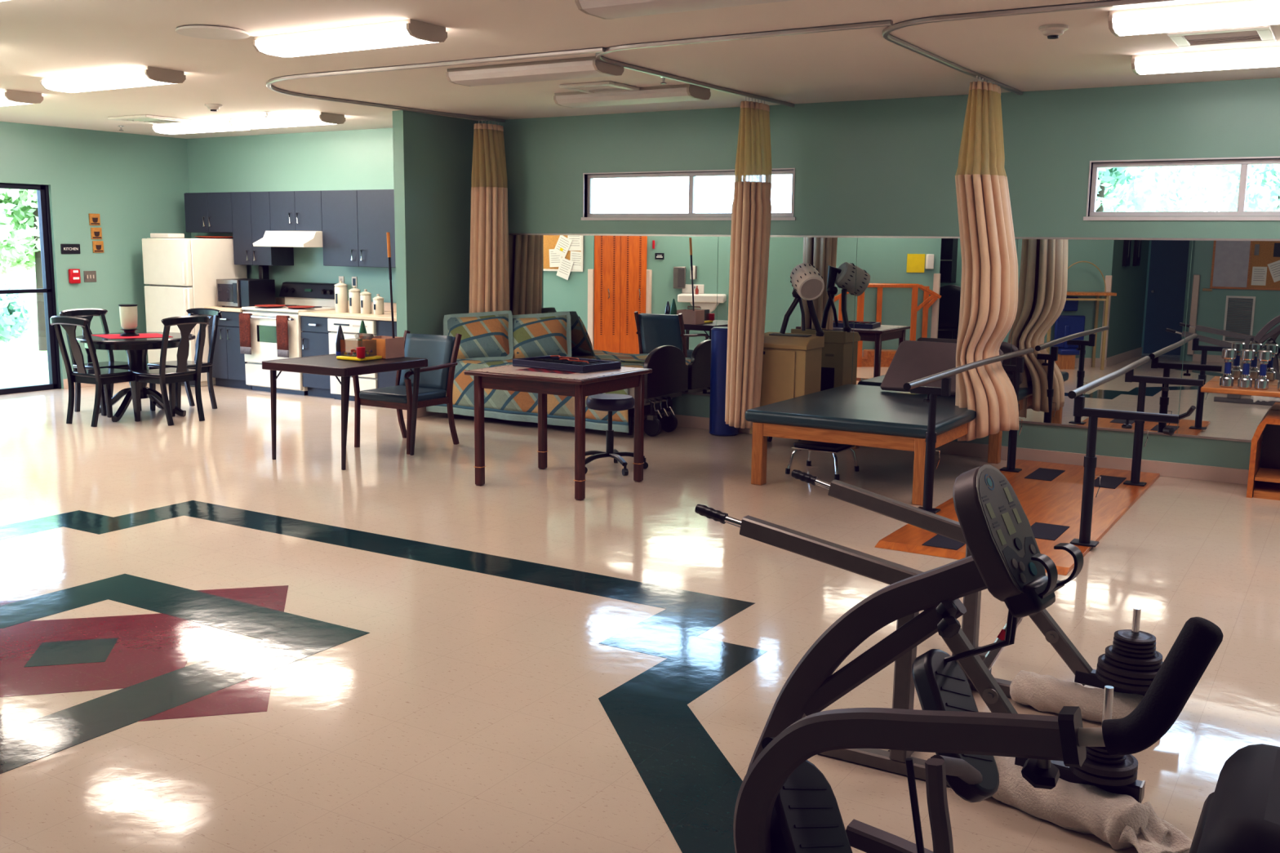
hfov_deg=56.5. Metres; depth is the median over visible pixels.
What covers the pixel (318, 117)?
ceiling light
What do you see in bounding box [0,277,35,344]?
leafy bush
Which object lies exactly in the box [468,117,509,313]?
curtain
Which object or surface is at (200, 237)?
tray
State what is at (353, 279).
socket
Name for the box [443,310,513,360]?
patchwork pillow
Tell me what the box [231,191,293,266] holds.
upper cabinet
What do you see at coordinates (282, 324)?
dish towel
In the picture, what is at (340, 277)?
outlet plate
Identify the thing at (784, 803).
trainer
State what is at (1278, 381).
dumbbell
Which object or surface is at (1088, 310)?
wall mirror
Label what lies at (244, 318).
dish towel
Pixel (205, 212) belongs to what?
upper cabinet
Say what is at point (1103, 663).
weight plate
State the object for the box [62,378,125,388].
baseboard
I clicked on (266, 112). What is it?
sprinkler head
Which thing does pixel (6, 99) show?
diffuser
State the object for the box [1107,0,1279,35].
ceiling light
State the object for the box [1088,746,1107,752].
weight plate
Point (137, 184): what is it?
wall
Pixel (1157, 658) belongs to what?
weight plate
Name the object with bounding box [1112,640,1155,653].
weight plate
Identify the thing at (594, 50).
track
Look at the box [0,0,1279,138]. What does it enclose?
ceiling
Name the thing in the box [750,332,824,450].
base cabinet
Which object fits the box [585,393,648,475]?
stool
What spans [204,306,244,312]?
countertop
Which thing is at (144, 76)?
ceiling light
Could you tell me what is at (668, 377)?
office chair
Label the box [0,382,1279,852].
floor
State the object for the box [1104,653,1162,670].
weight plate
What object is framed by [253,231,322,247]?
range hood
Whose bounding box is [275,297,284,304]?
backsplash
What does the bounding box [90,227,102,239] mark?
picture
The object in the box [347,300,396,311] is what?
backsplash
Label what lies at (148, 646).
floor pattern
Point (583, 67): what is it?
ceiling light
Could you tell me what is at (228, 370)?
base cabinet
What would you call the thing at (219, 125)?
ceiling light
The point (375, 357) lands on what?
tray
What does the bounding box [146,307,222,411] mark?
dining chair
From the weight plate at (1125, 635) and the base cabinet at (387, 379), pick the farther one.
the base cabinet at (387, 379)
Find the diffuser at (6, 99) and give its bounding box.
[0,92,28,106]
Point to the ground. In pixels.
(22, 363)
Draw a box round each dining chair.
[49,315,134,426]
[59,308,142,416]
[132,315,208,426]
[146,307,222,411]
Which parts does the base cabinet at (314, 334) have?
handle, drawer, door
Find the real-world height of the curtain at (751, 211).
2.647 m
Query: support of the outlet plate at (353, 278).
attached to the wall at (348, 159)
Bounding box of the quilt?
[445,358,644,422]
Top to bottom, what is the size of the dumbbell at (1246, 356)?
0.270 m
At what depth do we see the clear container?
9.37 m
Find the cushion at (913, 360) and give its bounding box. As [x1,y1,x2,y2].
[880,340,1004,395]
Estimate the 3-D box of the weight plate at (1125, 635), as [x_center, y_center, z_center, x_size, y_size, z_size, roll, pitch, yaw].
[1.781,0.757,4.284,0.140,0.016,0.140,6,10,31]
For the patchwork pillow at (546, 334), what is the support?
on the sofa
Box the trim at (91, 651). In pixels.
[24,637,118,666]
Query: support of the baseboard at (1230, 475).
attached to the wall at (882, 166)
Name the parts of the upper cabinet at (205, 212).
door, door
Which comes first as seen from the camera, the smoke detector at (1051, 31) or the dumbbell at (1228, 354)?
the smoke detector at (1051, 31)
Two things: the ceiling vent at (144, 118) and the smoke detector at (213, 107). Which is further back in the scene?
the ceiling vent at (144, 118)
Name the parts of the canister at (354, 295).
lid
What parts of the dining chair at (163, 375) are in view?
leg, seat, post, leg, rail, post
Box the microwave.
[216,278,275,306]
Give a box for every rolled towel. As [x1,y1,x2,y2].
[991,755,1192,852]
[1009,670,1143,723]
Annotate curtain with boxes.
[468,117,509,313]
[724,96,771,428]
[955,75,1018,440]
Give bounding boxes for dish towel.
[238,312,252,354]
[275,315,289,357]
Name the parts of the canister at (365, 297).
lid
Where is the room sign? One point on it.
(65, 248)
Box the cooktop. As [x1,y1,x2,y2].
[241,305,334,313]
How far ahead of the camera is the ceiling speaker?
6.79 m
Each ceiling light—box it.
[0,88,43,106]
[40,66,186,93]
[151,118,255,134]
[229,111,345,128]
[252,18,447,57]
[445,56,623,86]
[553,84,711,107]
[574,0,791,18]
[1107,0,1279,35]
[1131,45,1279,75]
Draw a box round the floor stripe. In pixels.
[0,500,767,852]
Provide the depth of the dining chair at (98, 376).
10.73 m
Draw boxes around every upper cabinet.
[184,191,232,232]
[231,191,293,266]
[269,190,322,231]
[320,189,395,267]
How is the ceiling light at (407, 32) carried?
attached to the ceiling
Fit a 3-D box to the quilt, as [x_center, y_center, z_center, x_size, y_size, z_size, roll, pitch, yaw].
[-0.860,-0.401,11.209,2.304,0.433,0.863,6,10,31]
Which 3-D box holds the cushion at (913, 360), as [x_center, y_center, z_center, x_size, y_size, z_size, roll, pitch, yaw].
[2.388,-0.461,9.409,0.898,0.387,0.323,6,10,31]
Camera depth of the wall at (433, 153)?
11.41 m
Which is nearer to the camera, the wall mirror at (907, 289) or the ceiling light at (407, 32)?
the ceiling light at (407, 32)
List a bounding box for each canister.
[333,280,347,312]
[348,285,360,313]
[360,288,371,314]
[373,293,384,314]
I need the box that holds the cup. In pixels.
[355,346,365,358]
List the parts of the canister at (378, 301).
lid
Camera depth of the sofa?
10.89 m
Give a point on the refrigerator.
(181, 274)
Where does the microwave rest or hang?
on the countertop at (279, 300)
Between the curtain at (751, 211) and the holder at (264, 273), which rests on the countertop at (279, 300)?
the holder at (264, 273)
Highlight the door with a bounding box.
[0,182,61,395]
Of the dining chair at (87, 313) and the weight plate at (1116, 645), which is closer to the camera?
the weight plate at (1116, 645)
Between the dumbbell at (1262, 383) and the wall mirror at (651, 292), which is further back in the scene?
the wall mirror at (651, 292)
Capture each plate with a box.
[83,271,96,282]
[254,304,285,306]
[286,306,315,308]
[338,275,343,283]
[351,276,357,287]
[1069,766,1137,786]
[1077,754,1137,777]
[1085,746,1124,758]
[1086,751,1126,764]
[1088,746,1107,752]
[1095,668,1150,691]
[1096,662,1154,684]
[1097,653,1163,679]
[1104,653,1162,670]
[1105,644,1162,665]
[1111,644,1155,657]
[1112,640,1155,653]
[1113,636,1155,648]
[1114,629,1155,644]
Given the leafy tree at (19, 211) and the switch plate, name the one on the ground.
the leafy tree at (19, 211)
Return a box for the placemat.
[91,333,173,338]
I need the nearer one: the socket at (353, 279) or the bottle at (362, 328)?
the bottle at (362, 328)
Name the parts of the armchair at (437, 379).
leg, leg, seat, seat rail, leg, backrest, armrest, leg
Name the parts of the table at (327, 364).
leg, leg, leg, leg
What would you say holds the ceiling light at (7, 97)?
attached to the ceiling
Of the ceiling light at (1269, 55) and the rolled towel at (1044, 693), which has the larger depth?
the ceiling light at (1269, 55)
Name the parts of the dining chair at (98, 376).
post, rail, post, seat, leg, leg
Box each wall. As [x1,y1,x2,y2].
[0,121,191,388]
[186,128,395,302]
[392,110,478,417]
[479,77,1279,469]
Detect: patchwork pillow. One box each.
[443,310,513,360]
[512,311,571,359]
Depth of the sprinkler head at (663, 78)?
8.52 m
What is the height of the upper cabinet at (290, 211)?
0.435 m
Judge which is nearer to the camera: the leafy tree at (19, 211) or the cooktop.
the cooktop
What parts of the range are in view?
oven door, handle, drawer, knob, control panel, knob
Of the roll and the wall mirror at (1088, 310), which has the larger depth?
the roll
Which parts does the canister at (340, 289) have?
lid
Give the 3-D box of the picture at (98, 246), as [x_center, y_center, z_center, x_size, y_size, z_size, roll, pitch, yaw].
[-6.152,-2.042,13.523,0.017,0.130,0.130,6,10,31]
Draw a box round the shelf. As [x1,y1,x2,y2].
[1253,467,1279,500]
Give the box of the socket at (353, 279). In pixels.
[352,278,355,285]
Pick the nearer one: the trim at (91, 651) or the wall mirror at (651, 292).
the trim at (91, 651)
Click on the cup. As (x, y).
(361, 351)
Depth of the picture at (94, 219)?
13.45 m
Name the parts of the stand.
panel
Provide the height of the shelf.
0.145 m
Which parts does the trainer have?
seat rail, link rod, link leg, spine knob, spine knob, key panel, clamp knob, knob stem, seat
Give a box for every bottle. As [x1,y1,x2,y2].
[335,324,346,355]
[357,320,367,346]
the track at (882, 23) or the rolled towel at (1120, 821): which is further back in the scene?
the track at (882, 23)
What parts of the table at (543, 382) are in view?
leg, leg, edge moulding, leg, leg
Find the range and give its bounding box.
[241,281,336,395]
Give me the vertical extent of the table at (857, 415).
0.535 m
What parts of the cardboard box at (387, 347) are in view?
panel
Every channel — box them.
[508,233,1279,240]
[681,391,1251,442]
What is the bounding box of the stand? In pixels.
[1200,382,1279,500]
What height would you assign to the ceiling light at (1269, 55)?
0.091 m
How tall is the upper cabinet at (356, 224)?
0.810 m
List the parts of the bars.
cross arm, knob, plate, post, handrail, cross arm, knob, plate, post, plate, post, handrail, knob, cross arm, plate, post, knob, cross arm, crank lever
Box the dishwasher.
[327,317,377,400]
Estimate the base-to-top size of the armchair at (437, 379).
0.934 m
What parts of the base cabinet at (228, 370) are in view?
door, drawer, door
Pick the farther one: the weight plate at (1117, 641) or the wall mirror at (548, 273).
the wall mirror at (548, 273)
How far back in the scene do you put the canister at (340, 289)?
12.76 m
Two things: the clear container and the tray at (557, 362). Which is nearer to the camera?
the tray at (557, 362)
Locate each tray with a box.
[194,235,232,238]
[336,355,382,360]
[512,355,621,373]
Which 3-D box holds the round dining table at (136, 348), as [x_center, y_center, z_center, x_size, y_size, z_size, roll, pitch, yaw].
[-4.794,-0.484,11.373,1.060,0.759,1.060,6,10,31]
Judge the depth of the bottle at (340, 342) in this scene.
9.56 m
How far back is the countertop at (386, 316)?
12.57 m
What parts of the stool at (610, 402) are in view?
arm, arm, seat, arm, arm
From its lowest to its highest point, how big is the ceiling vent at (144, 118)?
0.024 m
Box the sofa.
[426,358,672,435]
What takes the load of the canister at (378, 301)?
on the countertop at (386, 316)
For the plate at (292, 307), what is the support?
on the range
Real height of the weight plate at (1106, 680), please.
0.022 m
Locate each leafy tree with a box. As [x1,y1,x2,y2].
[0,188,47,351]
[1095,165,1199,212]
[1165,164,1279,211]
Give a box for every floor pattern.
[0,573,369,773]
[0,585,288,721]
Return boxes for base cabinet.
[208,311,252,389]
[300,315,333,398]
[376,320,396,388]
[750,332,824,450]
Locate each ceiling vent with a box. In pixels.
[107,114,197,124]
[559,80,639,93]
[1166,24,1276,48]
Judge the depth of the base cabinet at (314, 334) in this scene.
12.78 m
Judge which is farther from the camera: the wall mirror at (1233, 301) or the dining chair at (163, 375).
the dining chair at (163, 375)
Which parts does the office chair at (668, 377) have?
panel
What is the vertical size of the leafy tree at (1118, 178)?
4.184 m
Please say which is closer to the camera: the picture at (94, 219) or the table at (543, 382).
the table at (543, 382)
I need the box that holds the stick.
[386,232,395,337]
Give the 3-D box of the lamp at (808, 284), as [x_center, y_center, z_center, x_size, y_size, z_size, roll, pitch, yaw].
[1.390,-1.039,9.794,0.342,0.604,0.392,-2,9,-19]
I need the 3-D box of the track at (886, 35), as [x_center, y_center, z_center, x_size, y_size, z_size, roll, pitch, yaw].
[3.457,-2.203,6.898,3.367,0.026,3.297,6,10,31]
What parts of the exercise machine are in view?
extension rod, extension rod, lift arm, lift arm, rail, rail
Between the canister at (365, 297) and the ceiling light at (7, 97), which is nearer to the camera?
the ceiling light at (7, 97)
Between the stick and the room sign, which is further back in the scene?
the room sign
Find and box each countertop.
[204,297,284,312]
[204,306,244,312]
[297,300,396,321]
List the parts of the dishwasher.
control panel, door, panel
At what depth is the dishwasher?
12.46 m
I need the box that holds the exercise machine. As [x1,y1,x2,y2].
[694,469,1146,803]
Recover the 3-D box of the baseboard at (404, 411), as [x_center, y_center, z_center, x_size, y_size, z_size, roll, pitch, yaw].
[-2.266,-0.131,11.401,0.146,0.110,0.016,6,10,31]
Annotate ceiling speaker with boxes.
[175,25,249,39]
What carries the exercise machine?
on the floor
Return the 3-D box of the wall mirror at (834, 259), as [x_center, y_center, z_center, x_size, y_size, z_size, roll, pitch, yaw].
[1.254,-0.936,10.414,1.306,1.430,0.008,6,10,31]
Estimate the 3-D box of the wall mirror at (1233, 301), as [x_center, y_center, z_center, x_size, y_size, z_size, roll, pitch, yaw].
[4.575,-0.589,8.419,1.326,1.430,0.008,6,10,31]
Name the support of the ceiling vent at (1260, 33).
in the ceiling
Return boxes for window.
[581,168,795,220]
[1083,155,1279,220]
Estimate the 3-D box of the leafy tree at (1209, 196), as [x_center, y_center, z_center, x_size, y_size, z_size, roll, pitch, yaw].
[9.464,-3.092,17.359,3.420,4.628,3.778,6,10,31]
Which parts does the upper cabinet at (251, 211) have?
door, door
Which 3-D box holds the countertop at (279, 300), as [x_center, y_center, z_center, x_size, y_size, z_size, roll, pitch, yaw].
[-4.516,-1.409,13.694,0.608,0.137,0.714,6,10,31]
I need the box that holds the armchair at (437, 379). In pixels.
[351,330,462,454]
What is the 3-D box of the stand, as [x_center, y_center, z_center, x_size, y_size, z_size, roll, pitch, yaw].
[4.530,0.118,8.243,1.200,0.735,0.490,6,10,31]
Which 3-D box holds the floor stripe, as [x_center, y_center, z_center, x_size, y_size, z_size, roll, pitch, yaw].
[-1.277,0.928,5.016,3.771,0.003,6.595,-5,11,-34]
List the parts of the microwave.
frame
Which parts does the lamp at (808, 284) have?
support arm, support arm, support arm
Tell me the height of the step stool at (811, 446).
0.236 m
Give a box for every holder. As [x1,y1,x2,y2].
[118,303,139,336]
[258,265,269,279]
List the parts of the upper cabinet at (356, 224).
door, door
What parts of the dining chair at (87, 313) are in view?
post, rail, seat, leg, post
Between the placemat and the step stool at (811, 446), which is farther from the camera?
the placemat
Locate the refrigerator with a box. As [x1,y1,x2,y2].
[142,237,247,386]
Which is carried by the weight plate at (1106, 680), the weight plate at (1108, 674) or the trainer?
the weight plate at (1108, 674)
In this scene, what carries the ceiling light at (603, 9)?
attached to the ceiling
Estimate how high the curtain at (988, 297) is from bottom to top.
2.562 m
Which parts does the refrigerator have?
freezer door, door, handle, handle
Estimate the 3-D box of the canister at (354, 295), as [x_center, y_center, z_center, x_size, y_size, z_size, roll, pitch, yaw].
[-3.045,-1.357,12.709,0.126,0.290,0.128,6,10,31]
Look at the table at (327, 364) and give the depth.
9.08 m
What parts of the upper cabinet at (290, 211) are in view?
door, handle, door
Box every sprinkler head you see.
[263,111,270,117]
[659,76,666,84]
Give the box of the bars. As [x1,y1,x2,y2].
[875,347,1204,575]
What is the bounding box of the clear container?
[342,333,374,356]
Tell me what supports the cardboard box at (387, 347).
on the table at (327, 364)
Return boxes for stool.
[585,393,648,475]
[785,440,859,479]
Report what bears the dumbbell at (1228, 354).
on the stand
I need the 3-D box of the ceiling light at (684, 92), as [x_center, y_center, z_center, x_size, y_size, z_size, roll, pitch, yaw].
[-0.073,-2.593,9.369,1.240,0.091,0.347,6,10,31]
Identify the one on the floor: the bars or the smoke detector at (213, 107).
the bars
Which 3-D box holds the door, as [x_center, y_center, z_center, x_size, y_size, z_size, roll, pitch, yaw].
[-7.063,-1.404,12.320,0.110,2.240,2.090,6,10,31]
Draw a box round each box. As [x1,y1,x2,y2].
[150,233,184,238]
[362,335,404,359]
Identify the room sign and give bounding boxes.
[60,244,80,253]
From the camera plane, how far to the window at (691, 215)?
10.88 m
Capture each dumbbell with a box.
[1218,347,1236,387]
[1237,348,1255,388]
[1253,350,1272,390]
[1276,359,1279,391]
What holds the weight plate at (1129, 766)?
on the weight plate at (1109, 781)
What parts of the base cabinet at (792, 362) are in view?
panel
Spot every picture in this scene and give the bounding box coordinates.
[88,213,100,225]
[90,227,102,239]
[92,240,103,252]
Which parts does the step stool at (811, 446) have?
leg, leg, leg, leg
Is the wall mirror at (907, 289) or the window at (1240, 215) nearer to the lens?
the window at (1240, 215)
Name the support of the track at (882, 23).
attached to the ceiling
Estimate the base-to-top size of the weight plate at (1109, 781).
0.026 m
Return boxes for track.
[266,47,605,122]
[595,19,893,106]
[882,0,1182,94]
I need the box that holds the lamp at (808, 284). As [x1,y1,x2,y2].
[779,262,824,336]
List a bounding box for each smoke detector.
[204,102,222,111]
[1039,23,1068,39]
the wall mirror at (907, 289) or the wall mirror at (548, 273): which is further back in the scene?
the wall mirror at (548, 273)
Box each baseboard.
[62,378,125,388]
[402,409,407,418]
[631,412,1248,484]
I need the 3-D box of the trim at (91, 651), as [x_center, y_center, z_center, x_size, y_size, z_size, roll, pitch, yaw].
[-2.340,0.931,4.913,0.300,0.002,0.300,-2,9,-14]
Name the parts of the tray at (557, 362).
orange cord, orange cord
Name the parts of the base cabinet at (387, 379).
drawer, door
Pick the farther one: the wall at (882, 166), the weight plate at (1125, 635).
the wall at (882, 166)
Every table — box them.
[75,332,195,422]
[262,352,427,470]
[463,364,652,500]
[745,383,1002,506]
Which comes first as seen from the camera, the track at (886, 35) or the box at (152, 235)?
the track at (886, 35)
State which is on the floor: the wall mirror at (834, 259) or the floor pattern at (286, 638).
the floor pattern at (286, 638)
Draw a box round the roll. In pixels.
[708,326,738,435]
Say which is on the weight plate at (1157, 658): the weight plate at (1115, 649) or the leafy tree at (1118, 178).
the weight plate at (1115, 649)
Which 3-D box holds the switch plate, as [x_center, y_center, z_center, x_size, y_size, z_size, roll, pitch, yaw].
[-6.219,-1.698,13.474,0.014,0.125,0.150,6,10,31]
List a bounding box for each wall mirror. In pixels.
[508,235,594,359]
[593,235,718,394]
[716,236,857,391]
[852,237,1017,386]
[1009,239,1192,434]
[1177,240,1279,439]
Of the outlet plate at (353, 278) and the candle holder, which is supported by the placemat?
the candle holder
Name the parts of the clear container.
lid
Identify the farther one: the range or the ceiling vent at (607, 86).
the range
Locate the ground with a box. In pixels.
[0,270,48,388]
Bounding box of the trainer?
[733,464,1279,852]
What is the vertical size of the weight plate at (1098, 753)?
0.015 m
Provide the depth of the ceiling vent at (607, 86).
9.02 m
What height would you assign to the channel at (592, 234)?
0.016 m
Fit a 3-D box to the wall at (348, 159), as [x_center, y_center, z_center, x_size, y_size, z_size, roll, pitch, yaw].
[-3.580,-1.873,13.532,4.730,2.870,0.100,6,10,31]
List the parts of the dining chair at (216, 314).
leg, leg, seat, post, rail, post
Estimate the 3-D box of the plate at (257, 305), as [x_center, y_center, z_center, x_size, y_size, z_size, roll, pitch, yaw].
[-4.082,-1.333,13.152,0.340,0.013,0.340,6,10,31]
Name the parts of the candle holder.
rim lid, glass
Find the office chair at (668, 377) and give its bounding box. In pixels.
[643,345,688,436]
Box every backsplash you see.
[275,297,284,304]
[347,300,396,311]
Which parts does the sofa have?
leg, mattress, frame, leg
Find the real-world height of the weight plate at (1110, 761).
0.015 m

